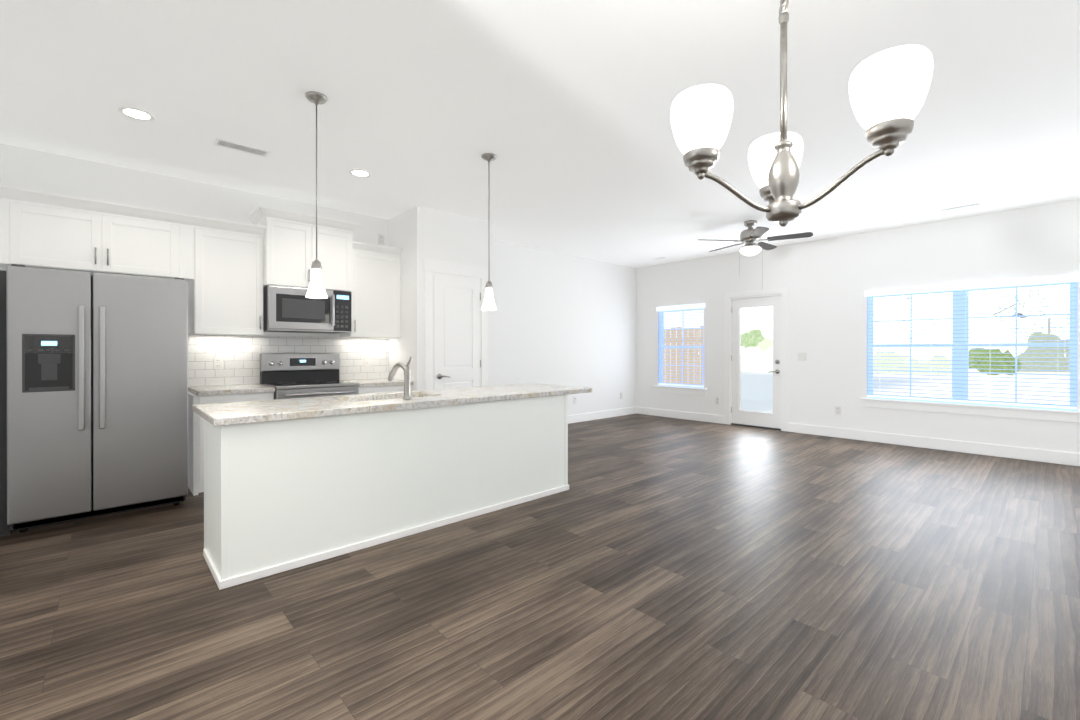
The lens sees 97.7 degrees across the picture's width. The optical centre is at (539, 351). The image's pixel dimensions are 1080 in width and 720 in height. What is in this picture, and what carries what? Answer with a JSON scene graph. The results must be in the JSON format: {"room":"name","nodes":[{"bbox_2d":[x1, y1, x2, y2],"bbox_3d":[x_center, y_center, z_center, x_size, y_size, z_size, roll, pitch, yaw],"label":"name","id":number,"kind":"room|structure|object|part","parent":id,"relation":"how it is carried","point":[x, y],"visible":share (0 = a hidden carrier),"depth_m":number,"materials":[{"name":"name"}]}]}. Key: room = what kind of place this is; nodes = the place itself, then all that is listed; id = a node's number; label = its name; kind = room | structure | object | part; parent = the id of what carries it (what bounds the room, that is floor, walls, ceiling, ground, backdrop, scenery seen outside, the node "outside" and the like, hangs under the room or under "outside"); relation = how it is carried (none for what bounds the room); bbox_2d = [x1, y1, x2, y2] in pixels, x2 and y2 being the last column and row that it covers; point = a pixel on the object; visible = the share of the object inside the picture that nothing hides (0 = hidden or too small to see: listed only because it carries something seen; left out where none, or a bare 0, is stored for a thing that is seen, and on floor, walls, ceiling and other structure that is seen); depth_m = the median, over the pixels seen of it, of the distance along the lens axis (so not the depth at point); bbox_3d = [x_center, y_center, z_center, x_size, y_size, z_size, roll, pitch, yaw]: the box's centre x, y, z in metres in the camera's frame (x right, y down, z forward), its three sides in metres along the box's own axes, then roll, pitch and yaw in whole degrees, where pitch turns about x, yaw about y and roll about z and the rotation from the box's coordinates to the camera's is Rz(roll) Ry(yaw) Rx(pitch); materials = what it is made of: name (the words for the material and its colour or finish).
{"room":"kitchen","nodes":[
{"label":"kitchen","id":0,"kind":"room"},
{"bbox_2d":[0,143,0,269],"bbox_3d":[-2.818,-0.186,2.093,0.140,2.780,3.930,0,0,-43],"label":"wall","id":1,"kind":"structure","parent":0,"point":[0,168],"depth_m":3.57,"materials":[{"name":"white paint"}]},
{"bbox_2d":[1,144,635,415],"bbox_3d":[-1.174,-0.195,6.364,8.340,2.780,0.140,0,0,-43],"label":"wall","id":2,"kind":"structure","parent":0,"point":[563,319],"depth_m":7.13,"materials":[{"name":"white paint"}]},
{"bbox_2d":[0,184,195,283],"bbox_3d":[-3.556,-0.904,3.856,1.151,0.550,0.328,0,0,-43],"label":"upper cabinet","id":3,"kind":"object","parent":2,"relation":"attached to","point":[37,236],"depth_m":3.69,"materials":[{"name":"white paint"}]},
{"bbox_2d":[190,216,263,334],"bbox_3d":[-2.934,-0.671,4.427,0.535,1.020,0.328,0,0,-43],"label":"upper cabinet","id":4,"kind":"object","parent":2,"relation":"attached to","point":[228,275],"depth_m":4.30,"materials":[{"name":"white paint"}]},
{"bbox_2d":[256,206,355,291],"bbox_3d":[-2.411,-0.991,4.859,0.812,0.720,0.398,0,0,-43],"label":"upper cabinet","id":5,"kind":"object","parent":2,"relation":"attached to","point":[289,237],"depth_m":4.67,"materials":[{"name":"white paint"}]},
{"bbox_2d":[263,285,351,333],"bbox_3d":[-2.391,-0.410,4.837,0.778,0.430,0.456,0,0,-43],"label":"over-the-range microwave","id":6,"kind":"object","parent":5,"relation":"attached to","point":[291,309],"visible":1,"depth_m":4.65,"materials":[{"name":"grey metal"}]},
{"bbox_2d":[340,241,402,337],"bbox_3d":[-1.921,-0.667,5.357,0.574,1.010,0.328,0,0,-43],"label":"upper cabinet","id":7,"kind":"object","parent":2,"relation":"attached to","point":[376,301],"depth_m":5.24,"materials":[{"name":"white paint"}]},
{"bbox_2d":[378,234,383,244],"bbox_3d":[-1.886,-1.328,5.607,0.072,0.116,0.008,0,0,-43],"label":"outlet","id":8,"kind":"object","parent":2,"relation":"attached to","point":[380,237],"depth_m":5.60,"materials":[{"name":"white plastic"}]},
{"bbox_2d":[568,407,635,423],"bbox_3d":[0.396,1.125,7.703,3.940,0.135,0.016,0,0,-43],"label":"baseboard","id":9,"kind":"structure","parent":2,"relation":"attached to","point":[630,410],"depth_m":8.31,"materials":[{"name":"white paint"}]},
{"bbox_2d":[389,206,492,390],"bbox_3d":[-1.200,-0.193,5.764,1.030,2.780,0.710,0,0,-43],"label":"wall","id":10,"kind":"structure","parent":0,"point":[417,235],"depth_m":5.36,"materials":[{"name":"white paint"}]},
{"bbox_2d":[424,258,488,389],"bbox_3d":[-0.956,0.087,5.492,0.872,2.220,0.022,0,0,-43],"label":"door frame","id":11,"kind":"structure","parent":10,"relation":"attached to","point":[432,268],"depth_m":5.37,"materials":[{"name":"white paint"}]},
{"bbox_2d":[434,275,480,388],"bbox_3d":[-0.934,0.166,5.475,0.630,2.038,0.072,0,0,-43],"label":"pantry door","id":12,"kind":"structure","parent":10,"relation":"in","point":[457,362],"depth_m":5.48,"materials":[{"name":"white paint"}]},
{"bbox_2d":[0,414,1079,719],"bbox_3d":[-0.133,1.253,2.735,11.720,0.100,6.900,0,0,-43],"label":"floor","id":13,"kind":"structure","parent":0,"point":[656,568],"depth_m":2.25,"materials":[{"name":"brown wood"}]},
{"bbox_2d":[0,264,187,535],"bbox_3d":[-3.359,0.320,3.568,1.046,1.762,0.907,0,0,-43],"label":"refrigerator","id":14,"kind":"object","parent":13,"relation":"on","point":[94,395],"visible":1,"depth_m":3.26,"materials":[{"name":"grey metal"}]},
{"bbox_2d":[188,390,273,495],"bbox_3d":[-2.848,0.785,4.327,0.596,0.830,0.598,0,0,-43],"label":"base cabinet","id":15,"kind":"object","parent":13,"relation":"on","point":[195,422],"depth_m":3.97,"materials":[{"name":"white paint"}]},
{"bbox_2d":[188,382,274,397],"bbox_3d":[-2.829,0.350,4.323,0.573,0.040,0.628,0,0,-43],"label":"countertop","id":16,"kind":"structure","parent":15,"relation":"on","point":[202,391],"depth_m":4.19,"materials":[{"name":"beige stone"}]},
{"bbox_2d":[260,353,359,399],"bbox_3d":[-2.301,0.610,4.740,0.762,1.177,0.692,0,0,-43],"label":"range","id":17,"kind":"object","parent":13,"relation":"on","point":[293,375],"visible":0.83,"depth_m":4.79,"materials":[{"name":"grey metal"}]},
{"bbox_2d":[199,395,568,589],"bbox_3d":[-0.907,0.786,3.480,2.538,0.830,0.672,0,0,-43],"label":"kitchen island","id":18,"kind":"object","parent":13,"relation":"on","point":[291,483],"depth_m":2.88,"materials":[{"name":"white paint"}]},
{"bbox_2d":[192,383,591,426],"bbox_3d":[-0.848,0.351,3.601,2.838,0.040,0.816,0,0,-43],"label":"island countertop","id":19,"kind":"structure","parent":18,"relation":"on","point":[277,410],"depth_m":3.01,"materials":[{"name":"beige stone"}]},
{"bbox_2d":[388,356,411,399],"bbox_3d":[-0.998,0.182,3.349,0.060,0.296,0.329,0,0,-43],"label":"faucet","id":20,"kind":"object","parent":19,"relation":"on","point":[407,374],"visible":1,"depth_m":3.25,"materials":[{"name":"silver metal"}]},
{"bbox_2d":[359,382,412,393],"bbox_3d":[-1.840,0.783,5.251,0.602,0.830,0.598,0,0,-43],"label":"base cabinet","id":21,"kind":"object","parent":13,"relation":"on","point":[362,389],"depth_m":4.99,"materials":[{"name":"white paint"}]},
{"bbox_2d":[348,378,411,385],"bbox_3d":[-1.830,0.348,5.239,0.602,0.040,0.628,0,0,-43],"label":"countertop","id":22,"kind":"structure","parent":21,"relation":"on","point":[363,381],"depth_m":5.13,"materials":[{"name":"beige stone"}]},
{"bbox_2d":[0,0,1079,267],"bbox_3d":[-0.133,-1.627,2.729,11.720,0.100,6.900,0,0,-43],"label":"ceiling","id":23,"kind":"structure","parent":0,"point":[560,108],"depth_m":3.02,"materials":[{"name":"white paint"}]},
{"bbox_2d":[118,106,154,120],"bbox_3d":[-2.678,-1.575,3.135,0.190,0.006,0.190,0,0,-43],"label":"recessed light","id":24,"kind":"object","parent":23,"relation":"in","point":[136,113],"visible":1,"depth_m":3.13,"materials":[{"name":"white paint"}]},
{"bbox_2d":[213,138,270,157],"bbox_3d":[-2.309,-1.576,3.664,0.360,0.006,0.150,0,0,-43],"label":"ceiling vent","id":25,"kind":"object","parent":23,"relation":"in","point":[241,147],"visible":1,"depth_m":3.66,"materials":[{"name":"white metal"}]},
{"bbox_2d":[305,91,327,298],"bbox_3d":[-1.385,-0.955,2.925,0.128,1.244,0.128,0,0,-43],"label":"pendant light","id":26,"kind":"object","parent":23,"relation":"hanging from","point":[316,98],"depth_m":2.90,"materials":[{"name":"silver metal"}]},
{"bbox_3d":[-1.385,-0.427,2.926,0.128,0.188,0.128,0,0,-43],"label":"glass pendant light shade","id":27,"kind":"part","parent":26,"relation":"part of","materials":[{"name":"white glass"}]},
{"bbox_2d":[349,169,371,176],"bbox_3d":[-1.593,-1.577,4.186,0.190,0.006,0.190,0,0,-43],"label":"recessed light","id":28,"kind":"object","parent":23,"relation":"in","point":[359,173],"visible":1,"depth_m":4.18,"materials":[{"name":"white paint"}]},
{"bbox_2d":[481,153,496,310],"bbox_3d":[-0.412,-0.957,3.818,0.128,1.244,0.128,0,0,-43],"label":"pendant light","id":29,"kind":"object","parent":23,"relation":"hanging from","point":[488,157],"depth_m":3.80,"materials":[{"name":"silver metal"}]},
{"bbox_3d":[-0.412,-0.429,3.819,0.128,0.188,0.128,0,0,-43],"label":"glass pendant light shade","id":30,"kind":"part","parent":29,"relation":"part of","materials":[{"name":"white glass"}]},
{"bbox_2d":[699,220,812,290],"bbox_3d":[2.614,-1.158,5.804,1.223,0.850,1.272,0,0,-43],"label":"ceiling fan","id":31,"kind":"object","parent":23,"relation":"hanging from","point":[750,236],"depth_m":5.69,"materials":[{"name":"silver metal"}]},
{"bbox_2d":[670,0,932,226],"bbox_3d":[0.678,-0.950,1.203,0.549,1.247,0.510,0,0,-43],"label":"chandelier","id":32,"kind":"object","parent":23,"relation":"hanging from","point":[783,208],"depth_m":1.14,"materials":[{"name":"white glass"}]},
{"bbox_3d":[0.410,-0.573,1.201,0.152,0.139,0.152,0,0,-43],"label":"glass chandelier shade","id":33,"kind":"part","parent":32,"relation":"part of","materials":[{"name":"white glass"}]},
{"bbox_3d":[0.722,-0.573,1.450,0.152,0.139,0.152,0,0,-43],"label":"glass chandelier shade","id":34,"kind":"part","parent":32,"relation":"part of","materials":[{"name":"white glass"}]},
{"bbox_3d":[0.781,-0.573,1.056,0.152,0.139,0.152,0,0,-43],"label":"glass chandelier shade","id":35,"kind":"part","parent":32,"relation":"part of","materials":[{"name":"white glass"}]},
{"bbox_2d":[937,202,982,211],"bbox_3d":[4.593,-1.579,5.166,0.150,0.006,0.360,0,0,-43],"label":"ceiling vent","id":36,"kind":"object","parent":23,"relation":"in","point":[960,206],"visible":1,"depth_m":5.15,"materials":[{"name":"white metal"}]},
{"bbox_2d":[636,200,1079,452],"bbox_3d":[4.132,-0.195,6.647,0.140,2.780,6.620,0,0,-43],"label":"wall","id":37,"kind":"structure","parent":0,"point":[828,282],"depth_m":6.43,"materials":[{"name":"white paint"}]},
{"bbox_2d":[654,308,706,395],"bbox_3d":[2.506,-0.016,8.378,0.165,1.525,1.040,0,0,-43],"label":"window","id":38,"kind":"structure","parent":37,"relation":"in","point":[682,389],"depth_m":8.41,"materials":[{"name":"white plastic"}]},
{"bbox_2d":[656,304,704,386],"bbox_3d":[2.487,-0.100,8.354,0.085,1.417,0.960,0,0,-43],"label":"window blinds","id":39,"kind":"object","parent":38,"relation":"attached to","point":[683,307],"visible":0.88,"depth_m":8.34,"materials":[{"name":"white plastic"}]},
{"bbox_2d":[636,406,724,423],"bbox_3d":[2.442,1.124,8.372,0.020,0.135,1.735,0,0,-43],"label":"baseboard","id":40,"kind":"structure","parent":37,"relation":"attached to","point":[712,418],"depth_m":8.30,"materials":[{"name":"white paint"}]},
{"bbox_2d":[715,397,719,403],"bbox_3d":[2.944,0.821,7.834,0.008,0.116,0.072,0,0,-43],"label":"outlet","id":41,"kind":"object","parent":37,"relation":"attached to","point":[717,399],"depth_m":7.83,"materials":[{"name":"white plastic"}]},
{"bbox_2d":[731,296,780,428],"bbox_3d":[3.377,0.163,7.399,0.120,2.009,0.778,0,0,-43],"label":"entry door","id":42,"kind":"structure","parent":37,"relation":"in","point":[756,418],"depth_m":7.40,"materials":[{"name":"white paint"}]},
{"bbox_2d":[725,288,787,431],"bbox_3d":[3.421,0.124,7.433,0.186,2.139,0.970,0,0,-43],"label":"door frame","id":43,"kind":"structure","parent":37,"relation":"attached to","point":[729,298],"depth_m":7.29,"materials":[{"name":"white paint"}]},
{"bbox_2d":[798,353,806,360],"bbox_3d":[3.821,0.080,6.877,0.009,0.116,0.118,0,0,-43],"label":"light switch","id":44,"kind":"object","parent":37,"relation":"attached to","point":[802,356],"depth_m":6.87,"materials":[{"name":"white plastic"}]},
{"bbox_2d":[835,406,840,414],"bbox_3d":[4.130,0.824,6.542,0.008,0.116,0.072,0,0,-43],"label":"outlet","id":45,"kind":"object","parent":37,"relation":"attached to","point":[837,409],"depth_m":6.54,"materials":[{"name":"white plastic"}]},
{"bbox_2d":[788,423,1079,465],"bbox_3d":[4.992,1.130,5.597,0.016,0.135,3.865,0,0,-43],"label":"baseboard","id":46,"kind":"structure","parent":37,"relation":"attached to","point":[1048,456],"depth_m":5.69,"materials":[{"name":"white paint"}]},
{"bbox_2d":[860,282,1079,422],"bbox_3d":[5.018,-0.015,5.641,0.165,1.515,1.990,0,0,-43],"label":"window","id":47,"kind":"structure","parent":37,"relation":"in","point":[1039,413],"depth_m":5.61,"materials":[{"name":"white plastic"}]},
{"bbox_2d":[864,274,1079,408],"bbox_3d":[4.999,-0.100,5.617,0.085,1.407,1.910,0,0,-43],"label":"window blinds","id":48,"kind":"object","parent":47,"relation":"attached to","point":[1011,282],"visible":0.98,"depth_m":5.51,"materials":[{"name":"white plastic"}]},
{"label":"outside","id":49,"kind":"structure","parent":0,"visible":0},
{"bbox_2d":[741,356,1069,412],"bbox_3d":[47.019,1.300,43.015,112.210,0.240,160.000,0,0,-43],"label":"ground","id":50,"kind":"structure","parent":49,"point":[762,388],"depth_m":17.83,"materials":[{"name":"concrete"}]},
{"bbox_2d":[663,326,703,384],"bbox_3d":[1.873,0.358,12.451,0.060,1.850,5.975,0,0,-43],"label":"fence","id":51,"kind":"object","parent":50,"relation":"on","point":[691,351],"depth_m":10.83,"materials":[{"name":"brown wood"}]},
{"bbox_2d":[664,310,703,382],"bbox_3d":[0.428,-1.286,21.963,8.600,5.100,12.000,0,0,-43],"label":"neighbouring house","id":52,"kind":"structure","parent":50,"relation":"on","point":[700,316],"depth_m":18.52,"materials":[{"name":"white"}]},
{"bbox_2d":[741,285,1069,375],"bbox_3d":[23.271,-1.572,28.511,30.487,7.668,15.153,0,0,-43],"label":"trees","id":53,"kind":"object","parent":50,"relation":"on","point":[985,353],"depth_m":28.63,"materials":[{"name":"green plant"}]}
]}

